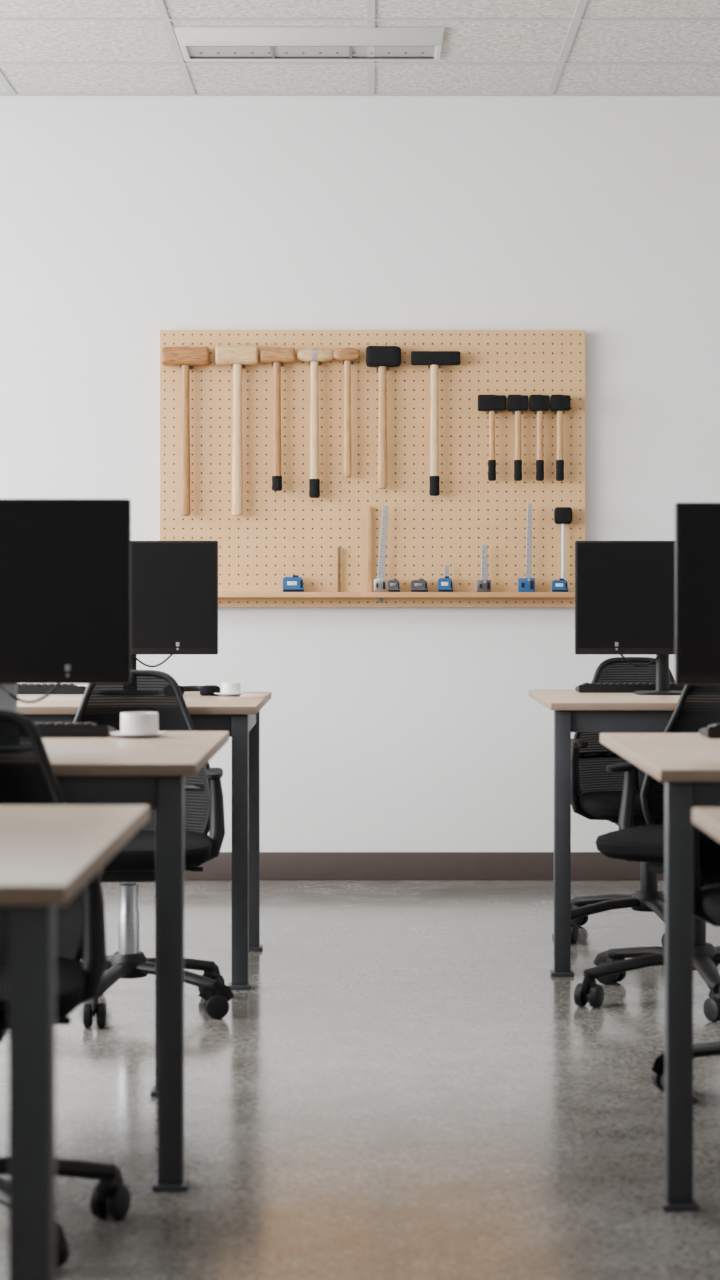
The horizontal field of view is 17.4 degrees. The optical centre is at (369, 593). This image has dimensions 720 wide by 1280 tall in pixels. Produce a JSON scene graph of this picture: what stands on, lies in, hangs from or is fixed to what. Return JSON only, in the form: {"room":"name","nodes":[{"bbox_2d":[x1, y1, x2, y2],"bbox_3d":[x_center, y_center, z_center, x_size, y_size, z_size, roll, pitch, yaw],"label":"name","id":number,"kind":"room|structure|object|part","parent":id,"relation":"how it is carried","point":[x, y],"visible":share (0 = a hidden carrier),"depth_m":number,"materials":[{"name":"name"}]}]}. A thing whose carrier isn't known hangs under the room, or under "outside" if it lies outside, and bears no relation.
{"room":"open-plan office","nodes":[
{"label":"open-plan office","id":0,"kind":"room"},
{"bbox_2d":[0,96,719,851],"bbox_3d":[0.000,-0.386,8.550,6.200,2.837,0.100,0,0,0],"label":"wall","id":1,"kind":"structure","parent":0,"point":[125,220],"depth_m":8.50,"materials":[{"name":"white paint"}]},
{"bbox_2d":[0,93,719,95],"bbox_3d":[0.000,-1.801,8.492,6.000,0.008,0.016,0,0,0],"label":"trim","id":2,"kind":"structure","parent":1,"relation":"attached to","point":[1,94],"depth_m":8.48,"materials":[{"name":"white metal"}]},
{"bbox_2d":[160,330,584,606],"bbox_3d":[0.009,-0.450,8.475,1.525,0.994,0.049,0,0,0],"label":"pegboard","id":3,"kind":"object","parent":1,"relation":"attached to","point":[278,535],"visible":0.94,"depth_m":8.45,"materials":[{"name":"brown wood"}]},
{"bbox_2d":[218,592,574,602],"bbox_3d":[0.007,0.013,8.408,1.455,0.038,0.083,0,0,0],"label":"ledge shelf","id":4,"kind":"object","parent":3,"relation":"attached to","point":[379,595],"visible":0.8,"depth_m":8.37,"materials":[{"name":"brown wood"}]},
{"bbox_2d":[283,575,303,591],"bbox_3d":[-0.271,-0.037,8.407,0.080,0.060,0.034,0,0,0],"label":"tape measure","id":5,"kind":"object","parent":4,"relation":"on","point":[295,583],"visible":1,"depth_m":8.39,"materials":[{"name":"blue plastic"}]},
{"bbox_3d":[-0.278,-0.038,8.391,0.034,0.014,0.001,0,0,0],"label":"label plate","id":6,"kind":"part","parent":5,"relation":"part of","materials":[{"name":"white plastic"}]},
{"bbox_2d":[337,547,340,591],"bbox_3d":[-0.111,-0.087,8.436,0.011,0.161,0.011,0,0,0],"label":"ruler","id":7,"kind":"object","parent":4,"relation":"on","point":[338,548],"visible":1,"depth_m":8.43,"materials":[{"name":"brown wood"}]},
{"bbox_2d":[367,506,371,591],"bbox_3d":[-0.002,-0.161,8.436,0.016,0.307,0.011,0,0,0],"label":"ruler","id":8,"kind":"object","parent":4,"relation":"on","point":[369,508],"visible":1,"depth_m":8.43,"materials":[{"name":"brown wood"}]},
{"bbox_2d":[374,506,387,591],"bbox_3d":[0.040,-0.161,8.406,0.051,0.307,0.026,0,0,0],"label":"tape measure","id":9,"kind":"object","parent":4,"relation":"on","point":[380,584],"visible":1,"depth_m":8.41,"materials":[{"name":"metal"}]},
{"bbox_3d":[0.045,-0.178,8.403,0.040,0.272,0.014,0,0,0],"label":"blade","id":10,"kind":"part","parent":9,"relation":"part of","materials":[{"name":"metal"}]},
{"bbox_2d":[388,578,399,591],"bbox_3d":[0.088,-0.032,8.407,0.048,0.049,0.034,0,0,0],"label":"tape measure","id":11,"kind":"object","parent":4,"relation":"on","point":[393,585],"visible":1,"depth_m":8.39,"materials":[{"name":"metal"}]},
{"bbox_2d":[411,578,427,591],"bbox_3d":[0.179,-0.032,8.407,0.066,0.049,0.034,0,0,0],"label":"tape measure","id":12,"kind":"object","parent":4,"relation":"on","point":[420,585],"visible":1,"depth_m":8.39,"materials":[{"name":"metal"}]},
{"bbox_2d":[438,565,452,591],"bbox_3d":[0.272,-0.055,8.407,0.059,0.096,0.034,0,0,0],"label":"tape measure","id":13,"kind":"object","parent":4,"relation":"on","point":[444,584],"visible":1,"depth_m":8.39,"materials":[{"name":"blue plastic"}]},
{"bbox_2d":[477,545,490,591],"bbox_3d":[0.407,-0.091,8.406,0.050,0.168,0.026,0,0,0],"label":"tape measure","id":14,"kind":"object","parent":4,"relation":"on","point":[483,585],"visible":1,"depth_m":8.41,"materials":[{"name":"metal"}]},
{"bbox_3d":[0.409,-0.107,8.403,0.025,0.136,0.014,0,0,0],"label":"blade","id":15,"kind":"part","parent":14,"relation":"part of","materials":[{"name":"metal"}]},
{"bbox_2d":[518,504,534,591],"bbox_3d":[0.559,-0.164,8.406,0.061,0.314,0.026,0,0,0],"label":"tape measure","id":16,"kind":"object","parent":4,"relation":"on","point":[527,584],"visible":1,"depth_m":8.41,"materials":[{"name":"blue plastic"}]},
{"bbox_3d":[0.567,-0.184,8.403,0.024,0.275,0.014,0,0,0],"label":"blade","id":17,"kind":"part","parent":16,"relation":"part of","materials":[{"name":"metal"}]},
{"bbox_2d":[552,578,569,591],"bbox_3d":[0.680,-0.032,8.391,0.062,0.049,0.034,0,0,0],"label":"tape measure","id":18,"kind":"object","parent":4,"relation":"on","point":[561,585],"visible":1,"depth_m":8.38,"materials":[{"name":"blue plastic"}]},
{"bbox_2d":[554,507,571,579],"bbox_3d":[0.691,-0.159,8.420,0.062,0.303,0.044,0,0,0],"label":"mallet","id":19,"kind":"object","parent":4,"relation":"on","point":[562,515],"visible":1,"depth_m":8.40,"materials":[{"name":"black rubber"}]},
{"bbox_3d":[0.691,-0.131,8.420,0.015,0.247,0.015,0,0,0],"label":"handle","id":20,"kind":"part","parent":19,"relation":"part of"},
{"bbox_3d":[-0.659,-0.811,8.423,0.045,0.012,0.053,0,0,0],"label":"hook","id":21,"kind":"object","parent":3,"relation":"attached to","visible":0},
{"bbox_2d":[161,346,209,515],"bbox_3d":[-0.659,-0.581,8.412,0.168,0.606,0.068,0,0,0],"label":"mallet","id":22,"kind":"object","parent":21,"relation":"hanging from","point":[185,356],"visible":1,"depth_m":8.40,"materials":[{"name":"brown wood"}]},
{"bbox_3d":[-0.659,-0.581,8.412,0.036,0.606,0.029,0,0,0],"label":"handle","id":23,"kind":"part","parent":22,"relation":"part of","materials":[{"name":"brown wood"}]},
{"bbox_3d":[-0.473,-0.814,8.423,0.048,0.012,0.053,0,0,0],"label":"hook","id":24,"kind":"object","parent":3,"relation":"attached to","visible":0},
{"bbox_2d":[215,344,257,515],"bbox_3d":[-0.475,-0.585,8.412,0.150,0.613,0.068,0,0,0],"label":"mallet","id":25,"kind":"object","parent":24,"relation":"hanging from","point":[236,355],"visible":1,"depth_m":8.40,"materials":[{"name":"brown wood"}]},
{"bbox_3d":[-0.473,-0.585,8.412,0.039,0.613,0.032,0,0,0],"label":"handle","id":26,"kind":"part","parent":25,"relation":"part of","materials":[{"name":"brown wood"}]},
{"bbox_3d":[-0.332,-0.821,8.423,0.043,0.012,0.053,0,0,0],"label":"hook","id":27,"kind":"object","parent":3,"relation":"attached to","visible":0},
{"bbox_2d":[261,347,294,490],"bbox_3d":[-0.329,-0.625,8.412,0.121,0.512,0.054,0,0,0],"label":"mallet","id":28,"kind":"object","parent":27,"relation":"hanging from","point":[276,355],"visible":1,"depth_m":8.40,"materials":[{"name":"brown wood"}]},
{"bbox_3d":[-0.332,-0.626,8.412,0.032,0.509,0.026,0,0,0],"label":"handle","id":29,"kind":"part","parent":28,"relation":"part of","materials":[{"name":"brown wood"}]},
{"bbox_3d":[-0.198,-0.825,8.423,0.045,0.012,0.053,0,0,0],"label":"hook","id":30,"kind":"object","parent":3,"relation":"attached to","visible":0},
{"bbox_2d":[297,348,332,497],"bbox_3d":[-0.197,-0.611,8.411,0.129,0.535,0.053,0,0,0],"label":"mallet","id":31,"kind":"object","parent":30,"relation":"hanging from","point":[314,355],"visible":1,"depth_m":8.40,"materials":[{"name":"brown wood"}]},
{"bbox_3d":[-0.198,-0.613,8.412,0.034,0.532,0.028,0,0,0],"label":"handle","id":32,"kind":"part","parent":31,"relation":"part of","materials":[{"name":"brown wood"}]},
{"bbox_3d":[0.045,-0.807,8.423,0.044,0.012,0.053,0,0,0],"label":"hook","id":33,"kind":"object","parent":3,"relation":"attached to","visible":0},
{"bbox_2d":[366,345,400,488],"bbox_3d":[0.048,-0.631,8.412,0.125,0.513,0.068,0,0,0],"label":"mallet","id":34,"kind":"object","parent":33,"relation":"hanging from","point":[382,356],"visible":1,"depth_m":8.40,"materials":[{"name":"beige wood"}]},
{"bbox_3d":[0.045,-0.631,8.412,0.036,0.513,0.029,0,0,0],"label":"handle","id":35,"kind":"part","parent":34,"relation":"part of","materials":[{"name":"brown wood"}]},
{"bbox_3d":[0.230,-0.814,8.423,0.045,0.012,0.053,0,0,0],"label":"hook","id":36,"kind":"object","parent":3,"relation":"attached to","visible":0},
{"bbox_2d":[411,351,459,495],"bbox_3d":[0.234,-0.609,8.412,0.175,0.518,0.048,0,0,0],"label":"mallet","id":37,"kind":"object","parent":36,"relation":"hanging from","point":[434,358],"visible":1,"depth_m":8.40,"materials":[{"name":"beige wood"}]},
{"bbox_3d":[0.230,-0.611,8.412,0.032,0.515,0.026,0,0,0],"label":"handle","id":38,"kind":"part","parent":37,"relation":"part of","materials":[{"name":"brown wood"}]},
{"bbox_2d":[184,852,664,879],"bbox_3d":[0.000,0.982,8.494,6.000,0.101,0.012,0,0,0],"label":"baseboard","id":39,"kind":"structure","parent":1,"relation":"attached to","point":[273,865],"depth_m":8.49,"materials":[{"name":"plastic"}]},
{"bbox_2d":[0,880,719,1279],"bbox_3d":[0.000,1.082,3.950,6.200,0.100,9.300,0,0,0],"label":"floor","id":40,"kind":"structure","parent":0,"point":[404,1085],"depth_m":4.84,"materials":[{"name":"concrete"}]},
{"bbox_2d":[0,709,130,1268],"bbox_3d":[-0.668,0.614,3.807,0.556,0.836,0.561,0,0,-4],"label":"office chair","id":41,"kind":"object","parent":40,"relation":"on","point":[27,775],"visible":0.5,"depth_m":3.87,"materials":[{"name":"black plastic"}]},
{"bbox_3d":[-0.679,0.440,3.979,0.429,0.488,0.128,0,0,-4],"label":"backrest","id":42,"kind":"part","parent":41,"relation":"part of","materials":[{"name":"black fabric"}]},
{"bbox_3d":[-0.678,0.440,3.979,0.411,0.470,0.109,0,0,-4],"label":"panel","id":43,"kind":"part","parent":41,"relation":"part of","materials":[{"name":"black fabric"}]},
{"bbox_3d":[-0.663,0.634,3.755,0.416,0.063,0.452,0,0,-4],"label":"seat","id":44,"kind":"part","parent":41,"relation":"part of","materials":[{"name":"black fabric"}]},
{"bbox_3d":[-0.489,0.563,3.837,0.120,0.242,0.199,0,0,-4],"label":"armrest","id":45,"kind":"part","parent":41,"relation":"part of","materials":[{"name":"black plastic"}]},
{"bbox_2d":[0,805,149,1279],"bbox_3d":[-1.055,0.662,2.810,1.500,0.740,0.900,0,0,0],"label":"desk","id":46,"kind":"object","parent":40,"relation":"on","point":[49,853],"visible":1,"depth_m":2.38,"materials":[{"name":"laminate"}]},
{"bbox_3d":[-1.050,0.344,2.764,1.437,0.060,0.739,0,0,0],"label":"support frame","id":47,"kind":"part","parent":46,"relation":"part of","materials":[{"name":"metal"}]},
{"bbox_3d":[-0.345,0.674,2.405,0.061,0.715,0.061,0,0,0],"label":"leg","id":48,"kind":"part","parent":46,"relation":"part of","materials":[{"name":"metal"}]},
{"bbox_2d":[42,731,228,1191],"bbox_3d":[-1.050,0.662,4.535,1.500,0.740,0.970,0,0,0],"label":"desk","id":49,"kind":"object","parent":40,"relation":"on","point":[113,769],"visible":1,"depth_m":4.07,"materials":[{"name":"laminate"}]},
{"bbox_2d":[0,499,130,711],"bbox_3d":[-0.708,0.057,4.425,0.520,0.470,0.150,0,0,0],"label":"monitor","id":50,"kind":"object","parent":49,"relation":"on","point":[65,564],"visible":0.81,"depth_m":4.40,"materials":[{"name":"black plastic"}]},
{"bbox_2d":[33,722,115,736],"bbox_3d":[-0.753,0.277,4.870,0.440,0.029,0.140,0,0,0],"label":"keyboard","id":51,"kind":"object","parent":49,"relation":"on","point":[49,729],"visible":0.63,"depth_m":4.80,"materials":[{"name":"black plastic"}]},
{"bbox_3d":[-1.048,0.344,4.479,1.432,0.060,0.789,0,0,0],"label":"support frame","id":52,"kind":"part","parent":49,"relation":"part of","materials":[{"name":"metal"}]},
{"bbox_2d":[110,731,168,737],"bbox_3d":[-0.471,0.287,4.809,0.120,0.009,0.120,0,0,0],"label":"saucer","id":53,"kind":"object","parent":49,"relation":"on","point":[118,733],"visible":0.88,"depth_m":4.77,"materials":[{"name":"white ceramic"}]},
{"bbox_2d":[121,712,157,733],"bbox_3d":[-0.471,0.265,4.810,0.078,0.045,0.078,0,0,35],"label":"cup","id":54,"kind":"object","parent":53,"relation":"on","point":[131,722],"visible":0.97,"depth_m":4.78,"materials":[{"name":"white ceramic"}]},
{"bbox_3d":[-0.420,0.674,4.860,0.061,0.715,0.061,0,0,0],"label":"leg","id":55,"kind":"part","parent":49,"relation":"part of","materials":[{"name":"metal"}]},
{"bbox_3d":[-0.346,0.674,4.095,0.061,0.715,0.061,0,0,0],"label":"leg","id":56,"kind":"part","parent":49,"relation":"part of","materials":[{"name":"metal"}]},
{"bbox_2d":[17,692,270,989],"bbox_3d":[-1.045,0.662,6.585,1.500,0.740,0.930,0,0,0],"label":"desk","id":57,"kind":"object","parent":40,"relation":"on","point":[235,715],"visible":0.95,"depth_m":6.14,"materials":[{"name":"laminate"}]},
{"bbox_2d":[17,684,85,693],"bbox_3d":[-1.050,0.277,6.930,0.440,0.029,0.140,0,0,0],"label":"keyboard","id":58,"kind":"object","parent":57,"relation":"on","point":[21,688],"visible":0.67,"depth_m":6.86,"materials":[{"name":"black plastic"}]},
{"bbox_3d":[-1.042,0.344,6.500,1.433,0.060,0.689,0,0,0],"label":"support frame","id":59,"kind":"part","parent":57,"relation":"part of","materials":[{"name":"metal"}]},
{"bbox_2d":[131,541,217,669],"bbox_3d":[-0.702,0.069,6.865,0.520,0.447,0.150,0,0,0],"label":"monitor","id":60,"kind":"object","parent":57,"relation":"on","point":[174,584],"visible":0.49,"depth_m":6.84,"materials":[{"name":"black plastic"}]},
{"bbox_2d":[179,685,220,695],"bbox_3d":[-0.512,0.278,6.812,0.164,0.029,0.136,0,0,0],"label":"headphones","id":61,"kind":"object","parent":57,"relation":"on","point":[206,690],"visible":0.65,"depth_m":6.76,"materials":[{"name":"black plastic"}]},
{"bbox_2d":[200,685,220,695],"bbox_3d":[-0.461,0.278,6.780,0.060,0.029,0.072,0,0,0],"label":"ear cup","id":62,"kind":"object","parent":61,"relation":"on","point":[206,690],"depth_m":6.75,"materials":[{"name":"black fabric"}]},
{"bbox_2d":[214,692,247,695],"bbox_3d":[-0.398,0.287,6.742,0.097,0.009,0.097,0,0,0],"label":"saucer","id":63,"kind":"object","parent":57,"relation":"on","point":[220,693],"visible":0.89,"depth_m":6.71,"materials":[{"name":"white ceramic"}]},
{"bbox_2d":[221,682,240,693],"bbox_3d":[-0.401,0.270,6.745,0.056,0.034,0.064,0,0,-41],"label":"cup","id":64,"kind":"object","parent":63,"relation":"on","point":[226,687],"visible":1,"depth_m":6.72,"materials":[{"name":"white ceramic"}]},
{"bbox_3d":[-0.340,0.674,6.165,0.061,0.715,0.061,0,0,0],"label":"leg","id":65,"kind":"part","parent":57,"relation":"part of","materials":[{"name":"metal"}]},
{"bbox_2d":[240,694,265,698],"bbox_3d":[-0.329,0.287,6.620,0.070,0.009,0.101,0,0,0],"label":"notepad","id":66,"kind":"object","parent":57,"relation":"on","point":[242,696],"visible":1,"depth_m":6.57,"materials":[{"name":"white paper"}]},
{"bbox_3d":[-0.342,0.674,6.830,0.061,0.715,0.061,0,0,0],"label":"leg","id":67,"kind":"part","parent":57,"relation":"part of","materials":[{"name":"metal"}]},
{"bbox_2d":[73,670,233,1027],"bbox_3d":[-0.616,0.614,5.841,0.560,0.836,0.558,0,0,-3],"label":"office chair","id":68,"kind":"object","parent":40,"relation":"on","point":[148,690],"visible":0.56,"depth_m":5.91,"materials":[{"name":"black fabric"}]},
{"bbox_3d":[-0.610,0.440,6.054,0.429,0.488,0.128,0,0,-3],"label":"backrest","id":69,"kind":"part","parent":68,"relation":"part of","materials":[{"name":"black fabric"}]},
{"bbox_3d":[-0.610,0.440,6.054,0.411,0.470,0.109,0,0,-3],"label":"panel","id":70,"kind":"part","parent":68,"relation":"part of","materials":[{"name":"black"}]},
{"bbox_3d":[-0.598,0.634,5.830,0.416,0.063,0.452,0,0,-3],"label":"seat","id":71,"kind":"part","parent":68,"relation":"part of","materials":[{"name":"black fabric"}]},
{"bbox_3d":[-0.423,0.563,5.909,0.120,0.242,0.199,0,0,-3],"label":"armrest","id":72,"kind":"part","parent":68,"relation":"part of","materials":[{"name":"black plastic"}]},
{"bbox_2d":[529,689,679,976],"bbox_3d":[1.236,0.662,6.775,1.500,0.740,0.890,0,0,0],"label":"desk","id":73,"kind":"object","parent":40,"relation":"on","point":[575,711],"visible":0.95,"depth_m":6.35,"materials":[{"name":"laminate"}]},
{"bbox_3d":[0.520,0.674,6.375,0.061,0.715,0.061,0,0,0],"label":"leg","id":74,"kind":"part","parent":73,"relation":"part of","materials":[{"name":"metal"}]},
{"bbox_3d":[1.228,0.344,6.715,1.444,0.060,0.699,0,0,0],"label":"support frame","id":75,"kind":"part","parent":73,"relation":"part of","materials":[{"name":"metal"}]},
{"bbox_2d":[575,541,681,694],"bbox_3d":[0.856,0.069,6.865,0.520,0.447,0.150,0,0,0],"label":"monitor","id":76,"kind":"object","parent":73,"relation":"on","point":[625,590],"visible":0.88,"depth_m":6.84,"materials":[{"name":"black plastic"}]},
{"bbox_2d":[575,683,684,692],"bbox_3d":[0.838,0.277,7.035,0.440,0.029,0.140,0,0,0],"label":"keyboard","id":77,"kind":"object","parent":73,"relation":"on","point":[585,687],"visible":0.65,"depth_m":6.96,"materials":[{"name":"black plastic"}]},
{"bbox_2d":[571,657,674,946],"bbox_3d":[0.846,0.614,7.068,0.622,0.836,0.630,0,0,-6],"label":"office chair","id":78,"kind":"object","parent":40,"relation":"on","point":[596,792],"visible":0.39,"depth_m":7.19,"materials":[{"name":"black plastic"}]},
{"bbox_3d":[0.658,0.563,7.111,0.120,0.242,0.199,0,0,-6],"label":"armrest","id":79,"kind":"part","parent":78,"relation":"part of","materials":[{"name":"black plastic"}]},
{"bbox_3d":[0.843,0.634,7.060,0.416,0.063,0.452,0,0,-6],"label":"seat","id":80,"kind":"part","parent":78,"relation":"part of","materials":[{"name":"black fabric"}]},
{"bbox_3d":[0.820,0.440,7.284,0.429,0.488,0.128,0,0,-6],"label":"backrest","id":81,"kind":"part","parent":78,"relation":"part of","materials":[{"name":"black fabric"}]},
{"bbox_3d":[0.820,0.440,7.283,0.411,0.470,0.109,0,0,-6],"label":"panel","id":82,"kind":"part","parent":78,"relation":"part of","materials":[{"name":"black"}]},
{"bbox_2d":[574,685,719,1021],"bbox_3d":[0.835,0.614,6.028,0.659,0.836,0.654,0,0,30],"label":"office chair","id":83,"kind":"object","parent":40,"relation":"on","point":[697,707],"visible":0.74,"depth_m":5.98,"materials":[{"name":"black plastic"}]},
{"bbox_3d":[0.695,0.563,6.124,0.120,0.242,0.199,0,0,30],"label":"armrest","id":84,"kind":"part","parent":83,"relation":"part of","materials":[{"name":"black plastic"}]},
{"bbox_3d":[0.815,0.634,5.974,0.416,0.063,0.452,0,0,30],"label":"seat","id":85,"kind":"part","parent":83,"relation":"part of","materials":[{"name":"black fabric"}]},
{"bbox_3d":[0.927,0.440,6.169,0.429,0.488,0.128,0,0,30],"label":"backrest","id":86,"kind":"part","parent":83,"relation":"part of","materials":[{"name":"black fabric"}]},
{"bbox_3d":[0.927,0.440,6.168,0.411,0.470,0.109,0,0,30],"label":"panel","id":87,"kind":"part","parent":83,"relation":"part of","materials":[{"name":"black"}]},
{"bbox_2d":[600,733,719,1210],"bbox_3d":[1.233,0.662,4.435,1.500,0.740,1.030,0,0,0],"label":"desk","id":88,"kind":"object","parent":40,"relation":"on","point":[688,764],"visible":0.99,"depth_m":3.94,"materials":[{"name":"laminate"}]},
{"bbox_3d":[0.520,0.674,3.965,0.061,0.715,0.061,0,0,0],"label":"leg","id":89,"kind":"part","parent":88,"relation":"part of","materials":[{"name":"metal"}]},
{"bbox_3d":[0.632,0.674,4.800,0.061,0.715,0.061,0,0,0],"label":"leg","id":90,"kind":"part","parent":88,"relation":"part of","materials":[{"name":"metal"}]},
{"bbox_2d":[675,503,719,684],"bbox_3d":[0.832,0.060,4.425,0.520,0.463,0.150,0,0,0],"label":"monitor","id":91,"kind":"object","parent":88,"relation":"on","point":[697,525],"visible":1,"depth_m":4.40,"materials":[{"name":"black plastic"}]},
{"bbox_3d":[1.227,0.344,4.385,1.440,0.060,0.859,0,0,0],"label":"support frame","id":92,"kind":"part","parent":88,"relation":"part of","materials":[{"name":"metal"}]},
{"bbox_2d":[699,723,719,737],"bbox_3d":[0.904,0.277,4.830,0.440,0.029,0.140,0,0,0],"label":"keyboard","id":93,"kind":"object","parent":88,"relation":"on","point":[713,730],"visible":1,"depth_m":4.76,"materials":[{"name":"black plastic"}]},
{"bbox_2d":[651,823,719,1090],"bbox_3d":[0.879,0.614,4.818,0.599,0.836,0.584,0,0,0],"label":"office chair","id":94,"kind":"object","parent":40,"relation":"on","point":[706,849],"visible":0.34,"depth_m":4.85,"materials":[{"name":"black fabric"}]},
{"bbox_3d":[0.880,0.440,4.985,0.429,0.488,0.128,0,0,0],"label":"backrest","id":95,"kind":"part","parent":94,"relation":"part of","materials":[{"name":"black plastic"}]},
{"bbox_3d":[0.701,0.563,4.830,0.120,0.242,0.199,0,0,0],"label":"armrest","id":96,"kind":"part","parent":94,"relation":"part of","materials":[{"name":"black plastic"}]},
{"bbox_3d":[0.880,0.634,4.760,0.416,0.063,0.452,0,0,0],"label":"seat","id":97,"kind":"part","parent":94,"relation":"part of","materials":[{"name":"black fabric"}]},
{"bbox_3d":[0.880,0.440,4.984,0.411,0.470,0.109,0,0,0],"label":"panel","id":98,"kind":"part","parent":94,"relation":"part of","materials":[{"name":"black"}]},
{"bbox_2d":[692,808,719,841],"bbox_3d":[1.190,0.662,2.740,1.500,0.740,0.960,0,0,0],"label":"desk","id":99,"kind":"object","parent":40,"relation":"on","point":[707,819],"visible":1,"depth_m":3.10,"materials":[{"name":"laminate"}]},
{"bbox_2d":[0,0,719,92],"bbox_3d":[0.000,-1.855,3.950,6.200,0.100,9.300,0,0,0],"label":"ceiling","id":100,"kind":"structure","parent":0,"point":[20,41],"depth_m":7.79,"materials":[{"name":"tile"}]},
{"bbox_2d":[174,27,443,60],"bbox_3d":[-0.194,-1.799,7.710,0.858,0.010,0.440,0,0,0],"label":"recessed light","id":101,"kind":"object","parent":100,"relation":"in","point":[196,43],"visible":1,"depth_m":7.68,"materials":[{"name":"metal"}]},
{"bbox_2d":[186,46,435,58],"bbox_3d":[-0.194,-1.800,7.809,0.818,0.008,0.201,0,0,0],"label":"diffuser","id":102,"kind":"object","parent":101,"relation":"attached to","point":[192,52],"depth_m":7.83,"materials":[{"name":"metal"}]},
{"bbox_2d":[0,0,719,93],"bbox_3d":[0.000,-1.803,3.950,6.000,0.004,9.100,0,0,0],"label":"grid","id":103,"kind":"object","parent":100,"relation":"attached to","point":[577,17],"depth_m":7.80,"materials":[{"name":"white metal"}]},
{"bbox_3d":[-0.080,-0.829,8.423,0.039,0.012,0.053,0,0,0],"label":"hook","id":104,"kind":"object","parent":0,"visible":0},
{"bbox_2d":[333,347,359,477],"bbox_3d":[-0.084,-0.647,8.412,0.096,0.466,0.046,0,0,0],"label":"mallet","id":105,"kind":"object","parent":104,"relation":"hanging from","point":[347,354],"visible":1,"depth_m":8.40,"materials":[{"name":"brown wood"}]},
{"bbox_3d":[-0.080,-0.647,8.412,0.028,0.466,0.023,0,0,0],"label":"handle","id":106,"kind":"part","parent":105,"relation":"part of","materials":[{"name":"brown wood"}]},
{"bbox_3d":[0.436,-0.650,8.423,0.037,0.012,0.053,0,0,0],"label":"hook","id":107,"kind":"object","parent":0,"visible":0},
{"bbox_2d":[478,394,505,480],"bbox_3d":[0.436,-0.558,8.412,0.100,0.309,0.057,0,0,0],"label":"mallet","id":108,"kind":"object","parent":107,"relation":"hanging from","point":[491,403],"visible":1,"depth_m":8.40,"materials":[{"name":"black rubber"}]},
{"bbox_3d":[0.436,-0.560,8.412,0.025,0.306,0.020,0,0,0],"label":"handle","id":109,"kind":"part","parent":108,"relation":"part of","materials":[{"name":"brown wood"}]},
{"bbox_3d":[0.529,-0.650,8.423,0.037,0.012,0.053,0,0,0],"label":"hook","id":110,"kind":"object","parent":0,"visible":0},
{"bbox_2d":[508,394,527,480],"bbox_3d":[0.529,-0.558,8.412,0.071,0.309,0.057,0,0,0],"label":"mallet","id":111,"kind":"object","parent":110,"relation":"hanging from","point":[517,403],"visible":1,"depth_m":8.40,"materials":[{"name":"black rubber"}]},
{"bbox_3d":[0.529,-0.560,8.412,0.025,0.306,0.020,0,0,0],"label":"handle","id":112,"kind":"part","parent":111,"relation":"part of","materials":[{"name":"brown wood"}]},
{"bbox_3d":[0.607,-0.650,8.423,0.037,0.012,0.053,0,0,0],"label":"hook","id":113,"kind":"object","parent":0,"visible":0},
{"bbox_2d":[530,394,548,480],"bbox_3d":[0.605,-0.558,8.412,0.068,0.309,0.057,0,0,0],"label":"mallet","id":114,"kind":"object","parent":113,"relation":"hanging from","point":[539,403],"visible":1,"depth_m":8.40,"materials":[{"name":"black rubber"}]},
{"bbox_3d":[0.607,-0.560,8.412,0.025,0.306,0.020,0,0,0],"label":"handle","id":115,"kind":"part","parent":114,"relation":"part of","materials":[{"name":"brown wood"}]},
{"bbox_3d":[0.679,-0.650,8.423,0.037,0.012,0.053,0,0,0],"label":"hook","id":116,"kind":"object","parent":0,"visible":0},
{"bbox_2d":[550,394,570,480],"bbox_3d":[0.680,-0.558,8.412,0.068,0.309,0.057,0,0,0],"label":"mallet","id":117,"kind":"object","parent":116,"relation":"hanging from","point":[559,403],"visible":1,"depth_m":8.40,"materials":[{"name":"black rubber"}]},
{"bbox_3d":[0.679,-0.560,8.412,0.025,0.306,0.020,0,0,0],"label":"handle","id":118,"kind":"part","parent":117,"relation":"part of","materials":[{"name":"brown wood"}]}
]}

